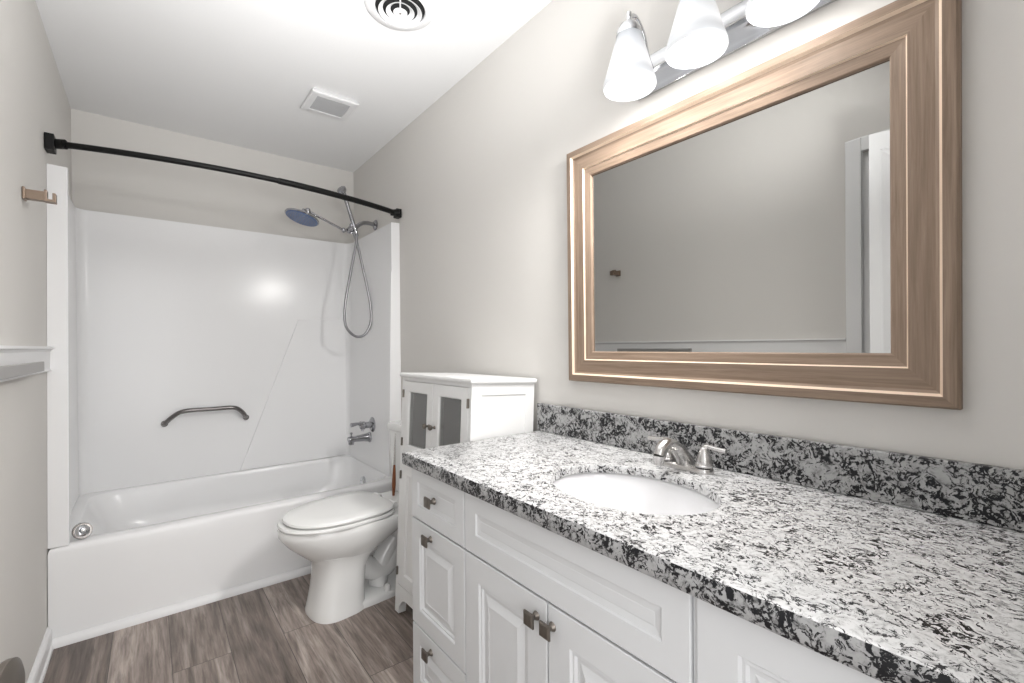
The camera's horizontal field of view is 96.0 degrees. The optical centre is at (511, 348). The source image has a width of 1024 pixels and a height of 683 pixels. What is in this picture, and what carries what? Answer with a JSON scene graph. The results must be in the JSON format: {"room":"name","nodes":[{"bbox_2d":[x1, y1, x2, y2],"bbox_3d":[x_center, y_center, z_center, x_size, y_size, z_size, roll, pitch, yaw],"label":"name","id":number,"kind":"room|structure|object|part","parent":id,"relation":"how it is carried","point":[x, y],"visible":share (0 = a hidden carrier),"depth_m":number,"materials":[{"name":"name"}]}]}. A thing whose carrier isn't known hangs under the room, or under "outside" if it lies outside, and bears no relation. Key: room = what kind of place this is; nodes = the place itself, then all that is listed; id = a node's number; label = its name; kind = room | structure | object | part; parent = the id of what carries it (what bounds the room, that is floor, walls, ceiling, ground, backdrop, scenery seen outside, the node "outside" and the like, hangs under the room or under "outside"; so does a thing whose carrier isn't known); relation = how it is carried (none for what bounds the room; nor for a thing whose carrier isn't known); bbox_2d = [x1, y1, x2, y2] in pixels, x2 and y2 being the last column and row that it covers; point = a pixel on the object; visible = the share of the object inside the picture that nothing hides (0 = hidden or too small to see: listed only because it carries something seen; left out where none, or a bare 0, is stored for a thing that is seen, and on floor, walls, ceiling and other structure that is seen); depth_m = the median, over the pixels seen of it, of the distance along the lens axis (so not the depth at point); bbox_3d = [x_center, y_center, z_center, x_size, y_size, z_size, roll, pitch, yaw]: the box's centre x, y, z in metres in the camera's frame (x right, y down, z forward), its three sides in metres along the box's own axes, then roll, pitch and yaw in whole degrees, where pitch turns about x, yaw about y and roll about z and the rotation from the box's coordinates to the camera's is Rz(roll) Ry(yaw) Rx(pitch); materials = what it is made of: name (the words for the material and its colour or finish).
{"room":"bathroom","nodes":[
{"label":"bathroom","id":0,"kind":"room"},
{"bbox_2d":[0,657,24,682],"bbox_3d":[-0.344,0.115,0.114,0.106,2.055,0.665,-1,0,-27],"label":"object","id":1,"kind":"structure","parent":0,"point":[12,670],"depth_m":0.40,"materials":[{"name":"white paint"}]},
{"bbox_2d":[0,0,71,682],"bbox_3d":[-1.293,-0.069,1.044,0.100,2.443,3.581,-1,0,-38],"label":"wall","id":2,"kind":"structure","parent":0,"point":[34,101],"depth_m":1.50,"materials":[{"name":"beige paint"}]},
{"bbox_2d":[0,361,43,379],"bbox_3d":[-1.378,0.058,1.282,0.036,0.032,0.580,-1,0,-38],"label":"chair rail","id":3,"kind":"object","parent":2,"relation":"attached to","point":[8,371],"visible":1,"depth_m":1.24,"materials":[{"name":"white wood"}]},
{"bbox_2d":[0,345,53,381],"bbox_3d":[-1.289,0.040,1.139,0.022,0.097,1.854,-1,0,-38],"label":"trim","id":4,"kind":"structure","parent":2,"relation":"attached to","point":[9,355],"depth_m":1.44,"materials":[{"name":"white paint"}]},
{"bbox_2d":[22,186,56,204],"bbox_3d":[-1.562,-0.506,1.526,0.078,0.040,0.040,-1,0,-38],"label":"robe hook","id":5,"kind":"object","parent":2,"relation":"attached to","point":[27,194],"visible":1,"depth_m":1.51,"materials":[{"name":"brown metal"}]},
{"bbox_3d":[-1.591,-0.505,1.504,0.007,0.040,0.040,-1,0,-38],"label":"wall plate","id":6,"kind":"part","parent":5,"relation":"part of","materials":[{"name":"brown metal"}]},
{"bbox_2d":[27,627,53,682],"bbox_3d":[-1.244,1.111,1.097,0.020,0.080,1.732,-1,0,-38],"label":"baseboard","id":7,"kind":"structure","parent":2,"relation":"attached to","point":[38,672],"depth_m":1.63,"materials":[{"name":"white paint"}]},
{"bbox_2d":[71,109,353,243],"bbox_3d":[-1.794,-0.077,2.992,1.720,2.443,0.100,-1,0,-38],"label":"wall","id":8,"kind":"structure","parent":0,"point":[101,182],"depth_m":2.82,"materials":[{"name":"beige paint"}]},
{"bbox_2d":[43,555,413,682],"bbox_3d":[-0.556,1.172,1.032,2.220,0.050,4.711,-1,0,-38],"label":"floor","id":9,"kind":"structure","parent":0,"point":[265,634],"depth_m":1.77,"materials":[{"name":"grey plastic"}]},
{"bbox_2d":[48,455,391,638],"bbox_3d":[-1.473,0.958,2.599,1.515,0.373,0.908,-1,0,-38],"label":"bathtub","id":10,"kind":"object","parent":9,"relation":"on","point":[149,547],"visible":0.64,"depth_m":2.16,"materials":[{"name":"white ceramic"}]},
{"bbox_2d":[72,522,92,538],"bbox_3d":[-1.752,0.743,1.880,0.063,0.061,0.042,-1,0,-38],"label":"drain stopper","id":11,"kind":"object","parent":10,"relation":"on","point":[83,530],"visible":1,"depth_m":1.87,"materials":[{"name":"silver metal"}]},
{"bbox_3d":[-1.749,0.742,1.876,0.048,0.045,0.033,-1,0,-38],"label":"knob","id":12,"kind":"part","parent":11,"relation":"part of","materials":[{"name":"silver metal"}]},
{"bbox_2d":[52,548,376,648],"bbox_3d":[-1.187,1.129,2.230,1.489,0.030,0.026,-1,0,-38],"label":"trim","id":13,"kind":"structure","parent":10,"relation":"attached to","point":[68,639],"depth_m":2.00,"materials":[{"name":"white paint"}]},
{"bbox_2d":[47,164,400,548],"bbox_3d":[-1.488,0.008,2.603,1.518,1.526,0.888,-1,0,-38],"label":"tub surround","id":14,"kind":"object","parent":10,"relation":"on","point":[149,320],"visible":0.9,"depth_m":2.78,"materials":[{"name":"white plastic"}]},
{"bbox_2d":[161,406,248,426],"bbox_3d":[-1.835,0.401,2.778,0.448,0.107,0.082,-1,0,-38],"label":"grab bar","id":15,"kind":"object","parent":14,"relation":"attached to","point":[203,409],"visible":1,"depth_m":2.74,"materials":[{"name":"silver metal"}]},
{"bbox_2d":[347,432,371,444],"bbox_3d":[-0.982,0.571,2.962,0.145,0.078,0.068,-1,0,-38],"label":"tub spout","id":16,"kind":"object","parent":14,"relation":"attached to","point":[367,436],"visible":1,"depth_m":2.95,"materials":[{"name":"silver metal"}]},
{"bbox_2d":[350,417,374,431],"bbox_3d":[-0.955,0.488,2.926,0.146,0.096,0.096,-1,0,-38],"label":"shower valve","id":17,"kind":"object","parent":14,"relation":"attached to","point":[371,424],"visible":1,"depth_m":2.93,"materials":[{"name":"silver metal"}]},
{"bbox_3d":[-0.978,0.494,2.908,0.088,0.062,0.069,-1,0,-38],"label":"lever","id":18,"kind":"part","parent":17,"relation":"part of","materials":[{"name":"silver metal"}]},
{"bbox_3d":[-0.988,0.876,3.040,0.027,0.067,0.066,-1,0,-38],"label":"overflow plate","id":19,"kind":"part","parent":10,"relation":"part of","materials":[{"name":"silver metal"}]},
{"bbox_2d":[277,420,400,623],"bbox_3d":[-0.678,0.765,2.148,0.765,0.752,0.398,-1,0,-45],"label":"toilet","id":20,"kind":"object","parent":9,"relation":"on","point":[338,534],"visible":0.74,"depth_m":1.97,"materials":[{"name":"white ceramic"}]},
{"bbox_3d":[-0.783,0.736,2.044,0.467,0.015,0.366,-1,0,-45],"label":"seat","id":21,"kind":"part","parent":20,"relation":"part of","materials":[{"name":"white plastic"}]},
{"bbox_3d":[-0.777,0.714,2.050,0.444,0.021,0.358,-1,0,-45],"label":"lid","id":22,"kind":"part","parent":20,"relation":"part of","materials":[{"name":"white plastic"}]},
{"bbox_3d":[-0.472,0.404,2.351,0.172,0.036,0.398,-1,0,-45],"label":"tank lid","id":23,"kind":"part","parent":20,"relation":"part of","materials":[{"name":"white ceramic"}]},
{"bbox_3d":[-0.469,0.582,2.354,0.155,0.318,0.380,-1,0,-45],"label":"tank","id":24,"kind":"part","parent":20,"relation":"part of","materials":[{"name":"white ceramic"}]},
{"bbox_2d":[395,373,536,612],"bbox_3d":[-0.208,0.621,1.896,0.354,1.037,0.551,-1,0,-40],"label":"base cabinet","id":25,"kind":"object","parent":9,"relation":"on","point":[439,409],"visible":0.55,"depth_m":1.78,"materials":[{"name":"white wood"}]},
{"bbox_3d":[-0.400,0.746,1.898,0.017,0.519,0.242,3,-2,-40],"label":"door","id":26,"kind":"part","parent":25,"relation":"part of","materials":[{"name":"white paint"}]},
{"bbox_3d":[-0.387,0.297,1.909,0.017,0.317,0.242,3,-2,-40],"label":"glass door","id":27,"kind":"part","parent":25,"relation":"part of","materials":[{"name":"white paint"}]},
{"bbox_3d":[-0.386,0.297,1.909,0.003,0.227,0.153,3,-2,-40],"label":"glass pane","id":28,"kind":"part","parent":25,"relation":"part of","materials":[{"name":"grey glass"}]},
{"bbox_3d":[-0.229,0.297,1.720,0.017,0.317,0.242,3,-2,-40],"label":"glass door","id":29,"kind":"part","parent":25,"relation":"part of","materials":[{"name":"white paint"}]},
{"bbox_3d":[-0.229,0.297,1.721,0.003,0.227,0.153,3,-2,-40],"label":"glass pane","id":30,"kind":"part","parent":25,"relation":"part of","materials":[{"name":"grey glass"}]},
{"bbox_2d":[411,468,882,682],"bbox_3d":[0.309,0.750,1.084,0.578,0.779,1.363,-1,0,-38],"label":"vanity cabinet","id":31,"kind":"object","parent":9,"relation":"on","point":[500,596],"visible":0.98,"depth_m":0.95,"materials":[{"name":"white paint"}]},
{"bbox_3d":[-0.249,0.896,1.351,0.029,0.030,0.030,-1,0,-38],"label":"knob","id":32,"kind":"part","parent":31,"relation":"part of","materials":[{"name":"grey metal"}]},
{"bbox_3d":[-0.249,0.560,1.346,0.029,0.030,0.030,-1,0,-38],"label":"knob","id":33,"kind":"part","parent":31,"relation":"part of","materials":[{"name":"grey metal"}]},
{"bbox_3d":[-0.238,0.443,1.331,0.029,0.030,0.030,-1,0,-38],"label":"knob","id":34,"kind":"part","parent":31,"relation":"part of","materials":[{"name":"grey metal"}]},
{"bbox_3d":[-0.214,0.446,1.338,0.019,0.157,0.308,-1,0,-38],"label":"drawer","id":35,"kind":"part","parent":31,"relation":"part of","materials":[{"name":"white paint"}]},
{"bbox_3d":[-0.210,0.966,1.341,0.019,0.211,0.308,-1,0,-38],"label":"drawer","id":36,"kind":"part","parent":31,"relation":"part of","materials":[{"name":"white paint"}]},
{"bbox_3d":[-0.212,0.692,1.339,0.019,0.326,0.308,-1,0,-38],"label":"drawer","id":37,"kind":"part","parent":31,"relation":"part of","materials":[{"name":"white paint"}]},
{"bbox_3d":[-0.016,0.800,1.091,0.019,0.542,0.316,-1,0,-38],"label":"door","id":38,"kind":"part","parent":31,"relation":"part of","materials":[{"name":"white paint"}]},
{"bbox_3d":[0.042,0.570,0.977,0.029,0.030,0.030,-1,0,-38],"label":"knob","id":39,"kind":"part","parent":31,"relation":"part of","materials":[{"name":"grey metal"}]},
{"bbox_3d":[0.073,0.570,0.937,0.029,0.030,0.030,-1,0,-38],"label":"knob","id":40,"kind":"part","parent":31,"relation":"part of","materials":[{"name":"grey metal"}]},
{"bbox_3d":[0.183,0.800,0.838,0.019,0.542,0.321,-1,0,-38],"label":"door","id":41,"kind":"part","parent":31,"relation":"part of","materials":[{"name":"white paint"}]},
{"bbox_2d":[402,431,1023,682],"bbox_3d":[0.309,0.340,1.080,0.580,0.040,1.376,-1,0,-38],"label":"countertop","id":42,"kind":"structure","parent":31,"relation":"on","point":[888,593],"depth_m":0.73,"materials":[{"name":"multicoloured stone"}]},
{"bbox_2d":[553,472,718,514],"bbox_3d":[0.274,0.408,1.077,0.360,0.134,0.456,-1,0,-38],"label":"sink","id":43,"kind":"object","parent":42,"relation":"in","point":[625,492],"visible":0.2,"depth_m":1.22,"materials":[{"name":"white ceramic"}]},
{"bbox_2d":[648,436,726,474],"bbox_3d":[0.456,0.274,1.210,0.179,0.095,0.180,0,0,11],"label":"faucet","id":44,"kind":"object","parent":42,"relation":"on","point":[668,452],"visible":1,"depth_m":1.17,"materials":[{"name":"silver metal"}]},
{"bbox_3d":[0.410,0.253,1.287,0.017,0.018,0.065,-1,0,-38],"label":"lever","id":45,"kind":"part","parent":44,"relation":"part of","materials":[{"name":"silver metal"}]},
{"bbox_3d":[0.426,0.276,1.266,0.045,0.050,0.045,-1,0,-38],"label":"handle","id":46,"kind":"part","parent":44,"relation":"part of","materials":[{"name":"silver metal"}]},
{"bbox_3d":[0.418,0.274,1.192,0.159,0.095,0.052,-1,0,-38],"label":"spout","id":47,"kind":"part","parent":44,"relation":"part of","materials":[{"name":"silver metal"}]},
{"bbox_3d":[0.459,0.310,1.224,0.050,0.015,0.154,-1,0,-38],"label":"plate","id":48,"kind":"part","parent":44,"relation":"part of","materials":[{"name":"silver metal"}]},
{"bbox_3d":[0.492,0.276,1.181,0.045,0.050,0.045,-1,0,-38],"label":"handle","id":49,"kind":"part","parent":44,"relation":"part of","materials":[{"name":"silver metal"}]},
{"bbox_3d":[0.509,0.253,1.161,0.017,0.018,0.065,-1,0,-38],"label":"lever","id":50,"kind":"part","parent":44,"relation":"part of","materials":[{"name":"silver metal"}]},
{"bbox_3d":[0.385,0.719,0.580,0.019,0.704,0.314,-1,0,-38],"label":"door","id":51,"kind":"part","parent":31,"relation":"part of","materials":[{"name":"white paint"}]},
{"bbox_2d":[35,0,551,171],"bbox_3d":[-0.697,-1.329,1.577,1.720,0.060,3.681,-1,0,-38],"label":"ceiling","id":52,"kind":"structure","parent":0,"point":[241,73],"depth_m":2.09,"materials":[{"name":"white paint"}]},
{"bbox_2d":[301,88,358,120],"bbox_3d":[-0.964,-1.289,2.439,0.236,0.024,0.224,-1,0,-38],"label":"ceiling vent","id":53,"kind":"object","parent":52,"relation":"in","point":[318,101],"visible":1,"depth_m":2.42,"materials":[{"name":"white plastic"}]},
{"bbox_2d":[310,96,349,116],"bbox_3d":[-0.964,-1.281,2.439,0.170,0.005,0.160,-1,0,-38],"label":"grille","id":54,"kind":"object","parent":53,"relation":"attached to","point":[324,105],"depth_m":2.43,"materials":[{"name":"grey plastic"}]},
{"bbox_2d":[364,0,434,30],"bbox_3d":[-0.425,-1.287,1.752,0.260,0.028,0.260,-1,0,-38],"label":"ceiling vent","id":55,"kind":"object","parent":52,"relation":"in","point":[401,15],"visible":1,"depth_m":1.77,"materials":[{"name":"white plastic"}]},
{"bbox_2d":[392,433,395,495],"bbox_3d":[-0.599,0.584,2.332,0.020,0.315,0.020,0,0,7],"label":"brush","id":56,"kind":"object","parent":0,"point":[394,454],"visible":1,"depth_m":2.33,"materials":[{"name":"brown wood"}]},
{"bbox_3d":[-0.598,0.664,2.332,0.020,0.155,0.020,-1,0,-38],"label":"handle","id":57,"kind":"part","parent":56,"relation":"part of","materials":[{"name":"brown wood"}]},
{"bbox_2d":[353,0,1023,469],"bbox_3d":[-0.020,-0.085,2.045,0.100,2.443,3.581,-1,0,-38],"label":"wall","id":58,"kind":"structure","parent":0,"point":[478,179],"depth_m":1.66,"materials":[{"name":"beige paint"}]},
{"bbox_2d":[44,132,401,218],"bbox_3d":[-1.234,-0.822,2.267,1.518,0.080,0.181,-1,0,-38],"label":"shower curtain rod","id":59,"kind":"object","parent":58,"relation":"attached to","point":[51,144],"visible":1,"depth_m":2.06,"materials":[{"name":"black metal"}]},
{"bbox_2d":[285,186,377,337],"bbox_3d":[-1.106,-0.545,2.877,0.566,0.956,0.196,-1,0,-38],"label":"fitting","id":60,"kind":"object","parent":58,"relation":"attached to","point":[304,217],"visible":0.97,"depth_m":2.90,"materials":[{"name":"silver metal"}]},
{"bbox_3d":[-1.148,-0.792,2.844,0.245,0.117,0.034,-1,0,-38],"label":"extension arm","id":61,"kind":"part","parent":60,"relation":"part of","materials":[{"name":"silver metal"}]},
{"bbox_3d":[-0.970,-0.806,3.027,0.030,0.076,0.162,0,0,42],"label":"shower arm","id":62,"kind":"part","parent":60,"relation":"part of","materials":[{"name":"silver metal"}]},
{"bbox_2d":[603,0,836,101],"bbox_3d":[0.476,-0.839,1.153,0.207,0.217,0.546,-1,0,-38],"label":"vanity light","id":63,"kind":"object","parent":58,"relation":"attached to","point":[700,36],"visible":1,"depth_m":1.18,"materials":[{"name":"white glass"}]},
{"bbox_3d":[0.329,-0.800,1.291,0.060,0.100,0.060,-1,0,-38],"label":"bulb","id":64,"kind":"part","parent":63,"relation":"part of","materials":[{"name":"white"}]},
{"bbox_3d":[0.329,-0.805,1.291,0.146,0.150,0.146,-1,0,-38],"label":"lamp shade","id":65,"kind":"part","parent":63,"relation":"part of","materials":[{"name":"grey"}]},
{"bbox_3d":[0.363,-0.877,1.318,0.159,0.140,0.072,-1,0,-38],"label":"arm","id":66,"kind":"part","parent":63,"relation":"part of","materials":[{"name":"silver metal"}]},
{"bbox_3d":[0.452,-0.800,1.134,0.060,0.100,0.060,-1,0,-38],"label":"bulb","id":67,"kind":"part","parent":63,"relation":"part of","materials":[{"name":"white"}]},
{"bbox_3d":[0.452,-0.805,1.134,0.146,0.150,0.146,-1,0,-38],"label":"lamp shade","id":68,"kind":"part","parent":63,"relation":"part of","materials":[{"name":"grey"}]},
{"bbox_3d":[0.576,-0.805,0.977,0.146,0.150,0.146,-1,0,-38],"label":"lamp shade","id":69,"kind":"part","parent":63,"relation":"part of","materials":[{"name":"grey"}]},
{"bbox_2d":[567,0,962,409],"bbox_3d":[0.517,-0.289,1.249,0.031,0.805,1.010,-1,1,-38],"label":"wall mirror","id":70,"kind":"object","parent":58,"relation":"attached to","point":[790,225],"visible":1,"depth_m":1.08,"materials":[{"name":"beige wood"}]},
{"bbox_2d":[592,60,890,352],"bbox_3d":[0.525,-0.289,1.255,0.002,0.609,0.814,-1,1,-38],"label":"mirror glass","id":71,"kind":"object","parent":70,"relation":"attached to","point":[763,225],"depth_m":1.14,"materials":[{"name":"grey mirror"}]},
{"bbox_2d":[537,403,1023,531],"bbox_3d":[0.529,0.264,1.253,0.019,0.106,1.376,-1,0,-38],"label":"backsplash","id":72,"kind":"structure","parent":58,"relation":"attached to","point":[991,495],"depth_m":1.01,"materials":[{"name":"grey stone"}]}
]}

